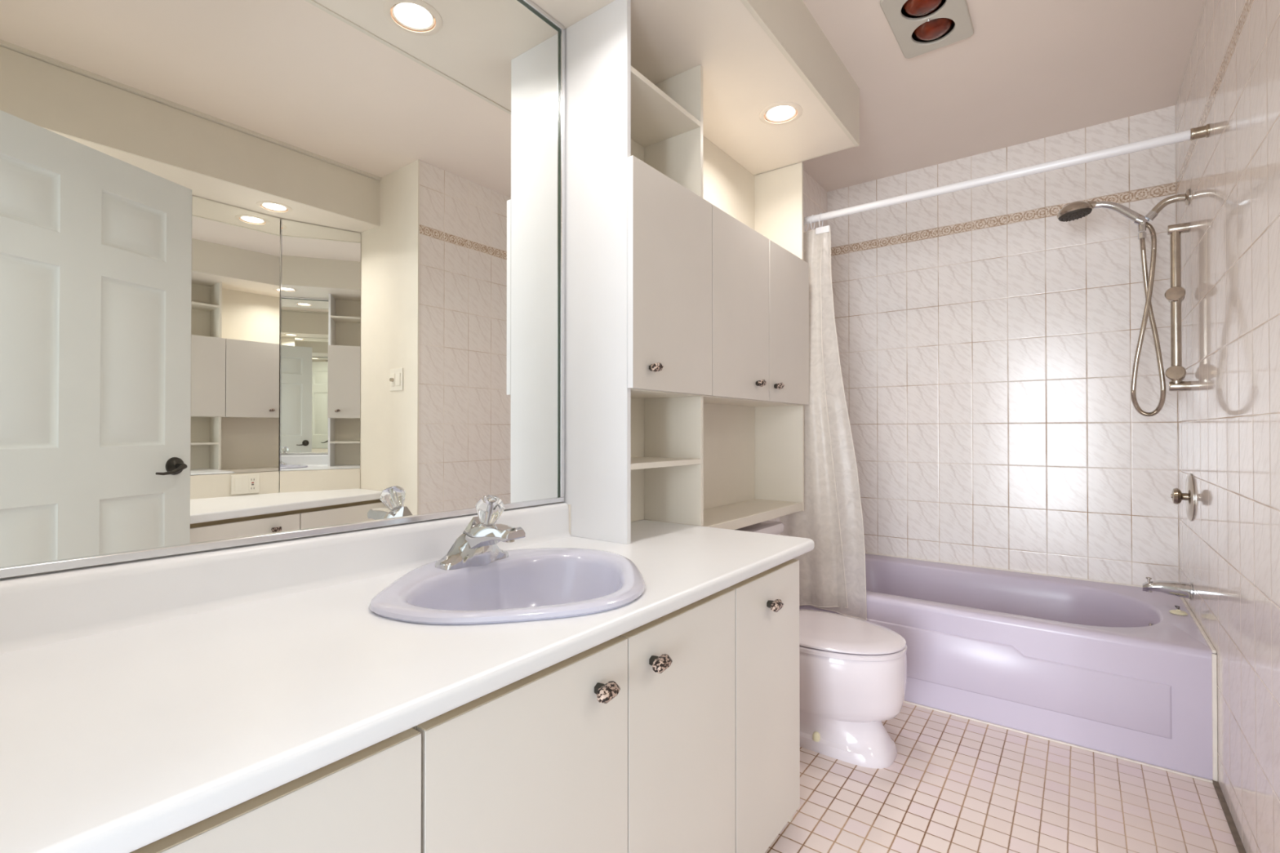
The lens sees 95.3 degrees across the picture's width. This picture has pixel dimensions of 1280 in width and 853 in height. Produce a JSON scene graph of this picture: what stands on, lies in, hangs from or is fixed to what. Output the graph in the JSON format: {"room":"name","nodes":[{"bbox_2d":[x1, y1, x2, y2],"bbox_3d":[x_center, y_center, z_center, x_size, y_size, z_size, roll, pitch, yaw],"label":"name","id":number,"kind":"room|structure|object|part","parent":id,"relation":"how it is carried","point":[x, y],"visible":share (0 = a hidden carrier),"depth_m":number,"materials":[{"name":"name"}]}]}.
{"room":"bathroom","nodes":[
{"label":"bathroom","id":0,"kind":"room"},
{"bbox_2d":[0,174,755,579],"bbox_3d":[0.027,-0.139,2.073,0.094,2.442,3.540,0,-1,37],"label":"wall","id":1,"kind":"structure","parent":0,"point":[754,175],"depth_m":1.01,"materials":[{"name":"white paint"}]},
{"bbox_2d":[0,0,564,578],"bbox_3d":[-0.606,-0.466,1.146,0.015,1.348,1.284,0,-1,37],"label":"wall mirror","id":2,"kind":"object","parent":1,"relation":"attached to","point":[270,270],"visible":1,"depth_m":1.06,"materials":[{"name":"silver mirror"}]},
{"bbox_2d":[0,502,570,653],"bbox_3d":[-0.594,0.263,1.134,0.038,0.102,1.288,0,-1,37],"label":"backsplash","id":3,"kind":"structure","parent":1,"relation":"attached to","point":[53,607],"depth_m":0.97,"materials":[{"name":"white laminate"}]},
{"bbox_2d":[563,0,808,544],"bbox_3d":[0.265,-0.388,2.072,0.284,1.492,1.232,0,-1,37],"label":"wall cabinet","id":4,"kind":"object","parent":1,"relation":"attached to","point":[686,273],"visible":0.96,"depth_m":1.79,"materials":[{"name":"white laminate"}]},
{"bbox_3d":[-0.122,-0.415,1.602,0.233,1.445,0.016,0,-1,37],"label":"panel","id":5,"kind":"part","parent":4,"relation":"part of","materials":[{"name":"white laminate"}]},
{"bbox_3d":[-0.098,-0.413,1.817,0.012,1.445,0.356,0,-1,37],"label":"panel","id":6,"kind":"part","parent":4,"relation":"part of","materials":[{"name":"white wood"}]},
{"bbox_3d":[0.047,-0.159,1.559,0.017,0.027,0.044,0,-1,37],"label":"knob","id":7,"kind":"part","parent":4,"relation":"part of","materials":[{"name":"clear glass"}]},
{"bbox_3d":[-0.005,0.108,1.743,0.220,0.016,0.356,0,-1,37],"label":"shelf","id":8,"kind":"part","parent":4,"relation":"part of","materials":[{"name":"white wood"}]},
{"bbox_3d":[-0.005,-0.103,1.745,0.220,0.016,0.356,0,-1,37],"label":"shelf","id":9,"kind":"part","parent":4,"relation":"part of","materials":[{"name":"white wood"}]},
{"bbox_3d":[-0.005,-0.947,1.752,0.220,0.016,0.356,0,-1,37],"label":"shelf","id":10,"kind":"part","parent":4,"relation":"part of","materials":[{"name":"white wood"}]},
{"bbox_3d":[0.098,-0.402,1.683,0.018,0.606,0.408,0,-1,37],"label":"door","id":11,"kind":"part","parent":4,"relation":"part of","materials":[{"name":"beige laminate"}]},
{"bbox_3d":[0.260,-0.388,2.291,0.012,1.488,0.832,0,-1,37],"label":"panel","id":12,"kind":"part","parent":4,"relation":"part of","materials":[{"name":"white wood"}]},
{"bbox_3d":[0.357,0.338,2.222,0.220,0.034,0.816,0,-1,37],"label":"shelf","id":13,"kind":"part","parent":4,"relation":"part of","materials":[{"name":"white wood"}]},
{"bbox_3d":[0.349,-0.399,2.016,0.018,0.606,0.419,0,-1,37],"label":"door","id":14,"kind":"part","parent":4,"relation":"part of","materials":[{"name":"beige laminate"}]},
{"bbox_3d":[0.357,-0.099,2.226,0.220,0.016,0.816,0,-1,37],"label":"shelf","id":15,"kind":"part","parent":4,"relation":"part of","materials":[{"name":"white wood"}]},
{"bbox_3d":[0.436,-0.154,2.075,0.017,0.027,0.044,0,-1,37],"label":"knob","id":16,"kind":"part","parent":4,"relation":"part of","materials":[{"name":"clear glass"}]},
{"bbox_3d":[0.604,-0.384,2.563,0.233,1.492,0.016,0,-1,37],"label":"panel","id":17,"kind":"part","parent":4,"relation":"part of","materials":[{"name":"white wood"}]},
{"bbox_3d":[0.530,-0.153,2.200,0.017,0.027,0.044,0,-1,37],"label":"knob","id":18,"kind":"part","parent":4,"relation":"part of","materials":[{"name":"silver metal"}]},
{"bbox_3d":[0.597,-0.396,2.345,0.018,0.606,0.396,0,-1,37],"label":"door","id":19,"kind":"part","parent":4,"relation":"part of","materials":[{"name":"beige laminate"}]},
{"bbox_2d":[755,163,827,521],"bbox_3d":[0.805,-0.132,3.005,0.024,2.442,0.875,0,-1,37],"label":"tiled wall","id":20,"kind":"structure","parent":0,"point":[815,196],"depth_m":3.17,"materials":[{"name":"tile"}]},
{"bbox_2d":[796,0,1205,191],"bbox_3d":[0.958,-1.397,1.318,2.500,0.060,3.640,0,-1,37],"label":"ceiling","id":21,"kind":"structure","parent":0,"point":[1028,70],"depth_m":2.25,"materials":[{"name":"paint"}]},
{"bbox_2d":[740,0,859,175],"bbox_3d":[-0.060,-1.250,1.493,0.476,0.230,2.495,0,-1,37],"label":"fascia","id":22,"kind":"object","parent":21,"relation":"attached to","point":[789,24],"visible":0.58,"depth_m":1.94,"materials":[{"name":"paint"}]},
{"bbox_2d":[530,0,853,174],"bbox_3d":[-0.069,-1.146,1.492,0.461,0.016,2.485,0,-1,37],"label":"soffit","id":23,"kind":"object","parent":22,"relation":"attached to","point":[744,73],"depth_m":1.85,"materials":[{"name":"paint"}]},
{"bbox_2d":[759,102,802,124],"bbox_3d":[0.510,-1.176,2.114,0.154,0.095,0.154,0,-1,37],"label":"recessed light","id":24,"kind":"object","parent":23,"relation":"attached to","point":[780,113],"visible":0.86,"depth_m":2.12,"materials":[{"name":"white glass"}]},
{"bbox_2d":[880,0,973,58],"bbox_3d":[0.957,-1.433,1.936,0.222,0.186,0.367,0,-1,37],"label":"heat lamp","id":25,"kind":"object","parent":21,"relation":"attached to","point":[919,27],"visible":1,"depth_m":1.96,"materials":[{"name":"paint"}]},
{"bbox_3d":[0.911,-1.426,1.876,0.124,0.172,0.124,0,-1,37],"label":"bulb","id":26,"kind":"part","parent":25,"relation":"part of","materials":[{"name":"red glass"}]},
{"bbox_3d":[1.002,-1.425,1.996,0.124,0.172,0.124,0,-1,37],"label":"bulb","id":27,"kind":"part","parent":25,"relation":"part of","materials":[{"name":"red glass"}]},
{"bbox_2d":[764,702,1238,852],"bbox_3d":[0.958,1.115,1.298,2.500,0.080,3.640,0,-1,37],"label":"floor","id":28,"kind":"structure","parent":0,"point":[953,784],"depth_m":1.68,"materials":[{"name":"tile"}]},
{"bbox_2d":[129,727,421,852],"bbox_3d":[-0.623,0.700,0.652,0.559,0.740,0.486,0,-1,37],"label":"base cabinet","id":29,"kind":"object","parent":28,"relation":"on","point":[368,800],"visible":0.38,"depth_m":0.60,"materials":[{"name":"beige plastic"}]},
{"bbox_2d":[412,587,735,852],"bbox_3d":[-0.229,0.704,1.145,0.593,0.740,0.769,0,-1,37],"label":"base cabinet","id":30,"kind":"object","parent":28,"relation":"on","point":[625,743],"visible":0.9,"depth_m":0.94,"materials":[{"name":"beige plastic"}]},
{"bbox_2d":[0,502,814,852],"bbox_3d":[-0.255,0.272,1.116,0.600,0.122,1.668,0,-1,37],"label":"countertop","id":31,"kind":"structure","parent":30,"relation":"on","point":[143,702],"depth_m":0.75,"materials":[{"name":"white laminate"}]},
{"bbox_2d":[435,494,525,570],"bbox_3d":[-0.314,0.219,1.222,0.166,0.148,0.164,0,-1,37],"label":"faucet","id":32,"kind":"object","parent":31,"relation":"on","point":[477,546],"visible":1,"depth_m":1.21,"materials":[{"name":"silver metal"}]},
{"bbox_3d":[-0.313,0.177,1.220,0.056,0.066,0.060,0,-1,37],"label":"handle knob","id":33,"kind":"part","parent":32,"relation":"part of","materials":[{"name":"clear plastic"}]},
{"bbox_3d":[-0.310,0.233,1.219,0.156,0.054,0.066,0,-1,37],"label":"spout","id":34,"kind":"part","parent":32,"relation":"part of","materials":[{"name":"silver metal"}]},
{"bbox_2d":[368,547,644,624],"bbox_3d":[-0.236,0.368,1.149,0.481,0.158,0.517,0,0,-8],"label":"sink","id":35,"kind":"object","parent":31,"relation":"in","point":[529,584],"visible":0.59,"depth_m":1.20,"materials":[{"name":"purple ceramic"}]},
{"bbox_3d":[-0.143,0.692,0.839,0.018,0.668,0.382,0,-1,37],"label":"door","id":36,"kind":"part","parent":30,"relation":"part of","materials":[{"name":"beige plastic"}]},
{"bbox_3d":[-0.047,0.356,1.010,0.023,0.044,0.739,0,-1,37],"label":"rail","id":37,"kind":"part","parent":30,"relation":"part of","materials":[{"name":"white wood"}]},
{"bbox_3d":[-0.060,0.415,0.920,0.020,0.021,0.018,0,-1,37],"label":"knob","id":38,"kind":"part","parent":30,"relation":"part of","materials":[{"name":"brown metal"}]},
{"bbox_3d":[-0.048,0.415,0.911,0.018,0.027,0.046,0,-1,37],"label":"knob","id":39,"kind":"part","parent":30,"relation":"part of","materials":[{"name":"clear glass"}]},
{"bbox_3d":[0.029,0.418,1.037,0.020,0.021,0.018,0,-1,37],"label":"knob","id":40,"kind":"part","parent":30,"relation":"part of","materials":[{"name":"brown metal"}]},
{"bbox_3d":[0.041,0.418,1.028,0.018,0.027,0.046,0,-1,37],"label":"knob","id":41,"kind":"part","parent":30,"relation":"part of","materials":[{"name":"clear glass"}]},
{"bbox_3d":[0.089,0.694,1.147,0.018,0.668,0.381,0,-1,37],"label":"door","id":42,"kind":"part","parent":30,"relation":"part of","materials":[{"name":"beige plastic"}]},
{"bbox_2d":[728,559,799,852],"bbox_3d":[0.115,0.708,1.602,0.593,0.740,0.367,0,-1,37],"label":"base cabinet","id":43,"kind":"object","parent":28,"relation":"on","point":[767,693],"visible":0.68,"depth_m":1.42,"materials":[{"name":"white laminate"}]},
{"bbox_3d":[0.322,0.435,1.426,0.020,0.021,0.018,0,-1,37],"label":"knob","id":44,"kind":"part","parent":43,"relation":"part of","materials":[{"name":"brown metal"}]},
{"bbox_3d":[0.334,0.435,1.417,0.018,0.027,0.046,0,-1,37],"label":"knob","id":45,"kind":"part","parent":43,"relation":"part of","materials":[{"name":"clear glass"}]},
{"bbox_2d":[736,520,906,768],"bbox_3d":[0.569,0.733,2.083,0.709,0.697,0.504,0,-1,37],"label":"toilet","id":46,"kind":"object","parent":28,"relation":"on","point":[853,671],"visible":0.57,"depth_m":1.88,"materials":[{"name":"white ceramic"}]},
{"bbox_3d":[0.367,0.406,2.238,0.203,0.041,0.504,0,-1,37],"label":"tank lid","id":47,"kind":"part","parent":46,"relation":"part of","materials":[{"name":"white ceramic"}]},
{"bbox_3d":[0.664,0.702,2.012,0.465,0.022,0.370,0,-1,37],"label":"lid","id":48,"kind":"part","parent":46,"relation":"part of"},
{"bbox_3d":[0.669,0.724,2.008,0.458,0.017,0.374,0,-1,37],"label":"seat","id":49,"kind":"part","parent":46,"relation":"part of","materials":[{"name":"white plastic"}]},
{"bbox_3d":[0.579,0.908,2.074,0.682,0.348,0.362,0,-1,37],"label":"bowl","id":50,"kind":"part","parent":46,"relation":"part of","materials":[{"name":"white ceramic"}]},
{"bbox_2d":[799,552,1217,781],"bbox_3d":[1.412,0.886,2.550,1.480,0.398,0.856,0,-1,37],"label":"bathtub","id":51,"kind":"object","parent":28,"relation":"on","point":[1106,667],"visible":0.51,"depth_m":2.08,"materials":[{"name":"purple ceramic"}]},
{"bbox_3d":[1.148,0.884,2.218,1.298,0.202,0.008,0,-1,37],"label":"apron panel","id":52,"kind":"part","parent":51,"relation":"part of","materials":[{"name":"purple ceramic"}]},
{"bbox_2d":[903,700,1213,782],"bbox_3d":[1.153,1.080,2.207,1.482,0.005,0.010,0,-1,37],"label":"trim","id":53,"kind":"structure","parent":51,"relation":"attached to","point":[904,701],"depth_m":1.98,"materials":[{"name":"white"}]},
{"bbox_2d":[1168,605,1187,615],"bbox_3d":[2.000,0.679,2.171,0.052,0.024,0.097,0,-1,37],"label":"plug","id":54,"kind":"object","parent":51,"relation":"on","point":[1177,611],"visible":1,"depth_m":2.15,"materials":[{"name":"plastic"}]},
{"bbox_2d":[827,105,1178,586],"bbox_3d":[2.049,-0.135,2.677,2.406,2.442,0.100,0,-1,37],"label":"wall","id":55,"kind":"structure","parent":0,"point":[987,340],"depth_m":2.80,"materials":[{"name":"tile"}]},
{"bbox_2d":[1175,0,1279,852],"bbox_3d":[2.125,-0.144,1.527,0.900,2.442,1.645,0,-1,37],"label":"wall","id":56,"kind":"structure","parent":0,"point":[1228,420],"depth_m":1.52,"materials":[{"name":"tile"}]},
{"bbox_2d":[803,124,1209,225],"bbox_3d":[1.197,-0.927,2.280,1.481,0.040,0.040,0,-1,37],"label":"shower rod","id":57,"kind":"object","parent":56,"relation":"attached to","point":[1202,131],"visible":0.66,"depth_m":2.12,"materials":[{"name":"white metal"}]},
{"bbox_2d":[779,212,866,620],"bbox_3d":[0.795,-0.077,2.525,0.376,1.737,0.130,0,-1,37],"label":"shower curtain","id":58,"kind":"object","parent":57,"relation":"hanging from","point":[833,577],"visible":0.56,"depth_m":2.47,"materials":[{"name":"white fabric"}]},
{"bbox_2d":[1057,188,1190,417],"bbox_3d":[1.884,-0.476,2.291,0.400,0.877,0.119,0,-1,37],"label":"shower","id":59,"kind":"object","parent":56,"relation":"attached to","point":[1073,211],"visible":1,"depth_m":2.24,"materials":[{"name":"silver metal"}]},
{"bbox_3d":[1.888,-0.834,2.290,0.168,0.130,0.036,0,-1,37],"label":"handle","id":60,"kind":"part","parent":59,"relation":"part of","materials":[{"name":"silver metal"}]},
{"bbox_3d":[1.995,-0.834,2.209,0.114,0.073,0.027,0,-1,37],"label":"arm","id":61,"kind":"part","parent":59,"relation":"part of","materials":[{"name":"silver metal"}]},
{"bbox_2d":[1142,577,1192,599],"bbox_3d":[1.988,0.610,2.204,0.138,0.067,0.062,0,-1,37],"label":"tub spout","id":62,"kind":"object","parent":56,"relation":"attached to","point":[1183,589],"visible":1,"depth_m":2.18,"materials":[{"name":"silver metal"}]},
{"bbox_2d":[1164,222,1191,391],"bbox_3d":[2.013,-0.447,2.188,0.072,0.628,0.060,0,-1,37],"label":"slide bar","id":63,"kind":"object","parent":56,"relation":"attached to","point":[1175,295],"visible":1,"depth_m":2.18,"materials":[{"name":"silver metal"}]},
{"bbox_2d":[1170,473,1195,520],"bbox_3d":[2.021,0.263,2.181,0.056,0.176,0.176,0,-1,37],"label":"shower valve","id":64,"kind":"object","parent":56,"relation":"attached to","point":[1177,496],"visible":1,"depth_m":2.15,"materials":[{"name":"silver metal"}]},
{"bbox_3d":[2.018,0.262,2.183,0.042,0.062,0.059,0,-1,37],"label":"knob","id":65,"kind":"part","parent":64,"relation":"part of","materials":[{"name":"silver metal"}]},
{"bbox_3d":[2.038,0.262,2.168,0.013,0.176,0.176,0,-1,37],"label":"plate","id":66,"kind":"part","parent":64,"relation":"part of","materials":[{"name":"silver metal"}]},
{"bbox_2d":[1212,779,1245,852],"bbox_3d":[1.506,1.074,1.455,0.013,0.006,0.800,0,-1,37],"label":"baseboard","id":67,"kind":"structure","parent":56,"relation":"attached to","point":[1239,845],"depth_m":1.60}
]}

